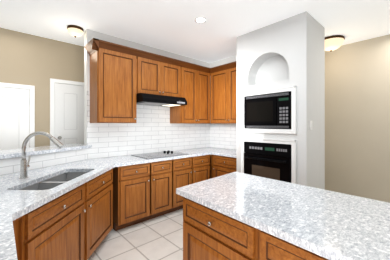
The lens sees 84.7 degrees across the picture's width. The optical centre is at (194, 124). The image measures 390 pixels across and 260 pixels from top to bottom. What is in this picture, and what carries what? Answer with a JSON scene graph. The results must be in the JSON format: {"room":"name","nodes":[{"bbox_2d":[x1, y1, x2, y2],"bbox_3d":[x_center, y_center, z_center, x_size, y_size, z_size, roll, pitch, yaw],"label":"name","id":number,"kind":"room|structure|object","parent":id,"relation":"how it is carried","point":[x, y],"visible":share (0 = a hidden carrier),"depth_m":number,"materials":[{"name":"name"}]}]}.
{"room":"kitchen","nodes":[
{"label":"kitchen","id":0,"kind":"room"},
{"bbox_2d":[0,28,83,146],"bbox_3d":[-3.300,0.010,2.204,9.120,2.800,0.790,0,0,-42],"label":"wall","id":1,"kind":"structure","parent":0,"point":[38,62],"depth_m":3.36,"materials":[{"name":"beige paint"}]},
{"bbox_2d":[0,82,34,149],"bbox_3d":[-2.805,0.403,3.011,0.880,2.015,0.020,0,0,-42],"label":"pantry door","id":2,"kind":"structure","parent":1,"relation":"in","point":[15,101],"depth_m":3.16,"materials":[{"name":"white wood"}]},
{"bbox_2d":[50,78,83,145],"bbox_3d":[-1.963,0.330,3.728,0.930,2.160,0.094,0,0,-42],"label":"hall door","id":3,"kind":"structure","parent":1,"relation":"in","point":[66,111],"depth_m":3.60,"materials":[{"name":"white wood"}]},
{"bbox_2d":[88,208,182,259],"bbox_3d":[-0.038,1.435,0.758,12.000,0.050,12.500,0,0,-42],"label":"floor","id":4,"kind":"structure","parent":0,"point":[159,237],"depth_m":2.59,"materials":[{"name":"tile"}]},
{"bbox_2d":[13,167,164,259],"bbox_3d":[-1.332,0.973,1.956,1.442,0.872,1.515,0,0,-42],"label":"base cabinet","id":5,"kind":"object","parent":4,"relation":"on","point":[80,222],"depth_m":2.06,"materials":[{"name":"brown wood"}]},
{"bbox_2d":[0,131,235,259],"bbox_3d":[0.189,0.397,1.960,4.043,0.677,4.023,0,0,-42],"label":"countertop","id":6,"kind":"structure","parent":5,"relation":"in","point":[24,190],"depth_m":1.98,"materials":[{"name":"white stone"}]},
{"bbox_2d":[19,131,63,179],"bbox_3d":[-1.434,0.276,1.999,0.314,0.436,0.321,0,0,-42],"label":"faucet","id":7,"kind":"object","parent":6,"relation":"on","point":[24,164],"depth_m":1.98,"materials":[{"name":"silver metal"}]},
{"bbox_2d":[131,150,188,159],"bbox_3d":[-0.575,0.479,3.554,0.780,0.030,0.530,0,0,-42],"label":"cooktop","id":8,"kind":"object","parent":6,"relation":"in","point":[155,155],"depth_m":3.52,"materials":[{"name":"grey glass"}]},
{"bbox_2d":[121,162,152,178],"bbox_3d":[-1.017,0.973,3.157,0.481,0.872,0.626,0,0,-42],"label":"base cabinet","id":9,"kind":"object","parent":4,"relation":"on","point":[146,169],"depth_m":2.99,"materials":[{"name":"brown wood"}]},
{"bbox_2d":[153,160,172,213],"bbox_3d":[-0.703,0.973,3.442,0.416,0.872,0.626,0,0,-42],"label":"base cabinet","id":10,"kind":"object","parent":4,"relation":"on","point":[162,170],"depth_m":3.27,"materials":[{"name":"brown wood"}]},
{"bbox_2d":[173,155,212,210],"bbox_3d":[-0.213,0.973,3.854,0.910,0.872,0.678,0,0,-42],"label":"base cabinet","id":11,"kind":"object","parent":4,"relation":"on","point":[190,170],"depth_m":3.58,"materials":[{"name":"brown wood"}]},
{"bbox_2d":[213,155,235,177],"bbox_3d":[0.714,0.973,3.901,0.648,0.872,0.682,0,0,-42],"label":"base cabinet","id":12,"kind":"object","parent":4,"relation":"on","point":[222,165],"depth_m":3.71,"materials":[{"name":"brown wood"}]},
{"bbox_2d":[183,204,311,259],"bbox_3d":[0.861,0.973,1.071,0.900,0.872,2.279,0,0,-42],"label":"kitchen island","id":13,"kind":"object","parent":4,"relation":"on","point":[205,237],"depth_m":1.33,"materials":[{"name":"brown wood"}]},
{"bbox_2d":[176,172,389,259],"bbox_3d":[0.876,0.531,1.086,0.937,0.072,2.356,0,0,-42],"label":"island countertop","id":14,"kind":"structure","parent":13,"relation":"on","point":[322,224],"depth_m":1.21,"materials":[{"name":"white stone"}]},
{"bbox_2d":[84,29,209,144],"bbox_3d":[-0.613,0.010,4.034,2.680,2.800,0.120,0,0,-42],"label":"wall","id":15,"kind":"structure","parent":0,"point":[89,34],"depth_m":3.28,"materials":[{"name":"white paint"}]},
{"bbox_2d":[88,46,139,122],"bbox_3d":[-1.196,-0.542,3.183,0.590,1.024,0.346,0,0,-42],"label":"upper cabinet","id":16,"kind":"object","parent":15,"relation":"attached to","point":[121,76],"depth_m":3.02,"materials":[{"name":"brown wood"}]},
{"bbox_2d":[136,93,186,106],"bbox_3d":[-0.618,-0.407,3.587,0.844,0.132,0.511,0,0,-42],"label":"range hood","id":17,"kind":"object","parent":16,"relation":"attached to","point":[154,100],"visible":0.94,"depth_m":3.39,"materials":[{"name":"black metal"}]},
{"bbox_2d":[87,91,209,158],"bbox_3d":[-0.613,0.000,3.945,2.560,0.990,0.010,0,0,-42],"label":"backsplash","id":18,"kind":"structure","parent":15,"relation":"attached to","point":[152,129],"depth_m":3.70,"materials":[{"name":"tile"}]},
{"bbox_2d":[140,54,163,94],"bbox_3d":[-0.836,-0.765,3.511,0.425,0.579,0.346,0,0,-42],"label":"upper cabinet","id":19,"kind":"object","parent":15,"relation":"attached to","point":[151,69],"depth_m":3.41,"materials":[{"name":"brown wood"}]},
{"bbox_2d":[164,62,183,97],"bbox_3d":[-0.521,-0.765,3.797,0.425,0.579,0.346,0,0,-42],"label":"upper cabinet","id":20,"kind":"object","parent":15,"relation":"attached to","point":[173,72],"depth_m":3.70,"materials":[{"name":"brown wood"}]},
{"bbox_2d":[170,66,195,123],"bbox_3d":[-0.231,-0.542,4.061,0.400,1.024,0.346,0,0,-42],"label":"upper cabinet","id":21,"kind":"object","parent":15,"relation":"attached to","point":[185,114],"depth_m":3.95,"materials":[{"name":"brown wood"}]},
{"bbox_2d":[196,70,211,123],"bbox_3d":[0.073,-0.542,4.328,0.409,1.024,0.362,0,0,-42],"label":"upper cabinet","id":22,"kind":"object","parent":15,"relation":"attached to","point":[202,76],"depth_m":4.19,"materials":[{"name":"brown wood"}]},
{"bbox_2d":[0,0,389,62],"bbox_3d":[-0.038,-1.415,0.758,12.000,0.050,12.500,0,0,-42],"label":"ceiling","id":23,"kind":"structure","parent":0,"point":[172,26],"depth_m":2.82,"materials":[{"name":"white paint"}]},
{"bbox_2d":[67,25,83,37],"bbox_3d":[-1.716,-1.321,3.070,0.210,0.137,0.210,0,0,-42],"label":"ceiling light","id":24,"kind":"object","parent":23,"relation":"attached to","point":[75,31],"visible":1,"depth_m":3.01,"materials":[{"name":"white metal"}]},
{"bbox_2d":[195,17,205,22],"bbox_3d":[0.074,-1.387,2.834,0.150,0.004,0.150,0,0,-42],"label":"recessed light","id":25,"kind":"object","parent":23,"relation":"in","point":[200,20],"visible":1,"depth_m":2.84,"materials":[{"name":"white glass"}]},
{"bbox_2d":[325,35,344,51],"bbox_3d":[2.214,-1.291,3.483,0.370,0.197,0.370,0,0,-42],"label":"ceiling light","id":26,"kind":"object","parent":23,"relation":"attached to","point":[333,42],"visible":0.88,"depth_m":3.36,"materials":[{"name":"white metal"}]},
{"bbox_2d":[210,56,235,155],"bbox_3d":[1.040,0.010,4.105,0.140,2.800,2.000,0,0,-42],"label":"wall","id":27,"kind":"structure","parent":0,"point":[223,61],"depth_m":4.58,"materials":[{"name":"white paint"}]},
{"bbox_2d":[212,66,227,123],"bbox_3d":[0.573,-0.542,4.275,0.357,1.024,0.498,0,0,-42],"label":"upper cabinet","id":28,"kind":"object","parent":27,"relation":"attached to","point":[219,77],"depth_m":4.13,"materials":[{"name":"brown wood"}]},
{"bbox_2d":[210,123,235,149],"bbox_3d":[0.759,0.222,4.332,0.010,0.544,1.264,0,0,-42],"label":"backsplash","id":29,"kind":"structure","parent":27,"relation":"attached to","point":[223,136],"depth_m":4.50,"materials":[{"name":"tile"}]},
{"bbox_2d":[228,66,235,123],"bbox_3d":[0.901,-0.542,3.923,0.346,1.024,0.464,0,0,-42],"label":"upper cabinet","id":30,"kind":"object","parent":27,"relation":"attached to","point":[231,69],"depth_m":3.92,"materials":[{"name":"brown wood"}]},
{"bbox_2d":[236,11,324,189],"bbox_3d":[1.255,0.010,3.222,0.670,2.800,1.045,0,0,-42],"label":"wall","id":31,"kind":"structure","parent":0,"point":[288,52],"depth_m":2.87,"materials":[{"name":"white paint"}]},
{"bbox_2d":[244,91,290,128],"bbox_3d":[1.140,-0.190,3.131,0.424,0.480,0.705,0,0,-42],"label":"microwave","id":32,"kind":"object","parent":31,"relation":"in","point":[269,111],"visible":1,"depth_m":2.95,"materials":[{"name":"black"}]},
{"bbox_2d":[244,142,290,182],"bbox_3d":[1.175,0.608,3.163,0.648,0.705,0.705,0,0,-42],"label":"wall oven","id":33,"kind":"object","parent":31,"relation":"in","point":[270,160],"visible":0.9,"depth_m":2.95,"materials":[{"name":"black metal"}]},
{"bbox_2d":[241,86,295,183],"bbox_3d":[0.990,0.265,2.995,0.026,1.512,0.827,0,0,-42],"label":"trim","id":34,"kind":"structure","parent":31,"relation":"attached to","point":[292,89],"depth_m":2.86,"materials":[{"name":"white wood"}]},
{"bbox_2d":[325,34,389,202],"bbox_3d":[4.725,0.010,1.441,0.135,2.800,7.100,0,0,-42],"label":"wall","id":35,"kind":"structure","parent":0,"point":[357,118],"depth_m":3.55,"materials":[{"name":"beige paint"}]},
{"bbox_3d":[-1.125,0.870,1.335,1.922,1.079,3.523,0,0,-42],"label":"wall","id":36,"kind":"structure","parent":0,"visible":0},
{"bbox_2d":[0,148,86,174],"bbox_3d":[-1.834,0.413,2.315,0.011,0.163,1.738,0,0,20],"label":"tiles","id":37,"kind":"structure","parent":36,"relation":"attached to","point":[12,165],"depth_m":2.49,"materials":[{"name":"white tile"}]},
{"bbox_2d":[0,143,91,158],"bbox_3d":[-1.329,0.310,1.362,2.114,0.040,3.838,0,0,-42],"label":"ledge","id":38,"kind":"object","parent":36,"relation":"on","point":[9,153],"visible":1,"depth_m":2.53,"materials":[{"name":"white stone"}]}
]}

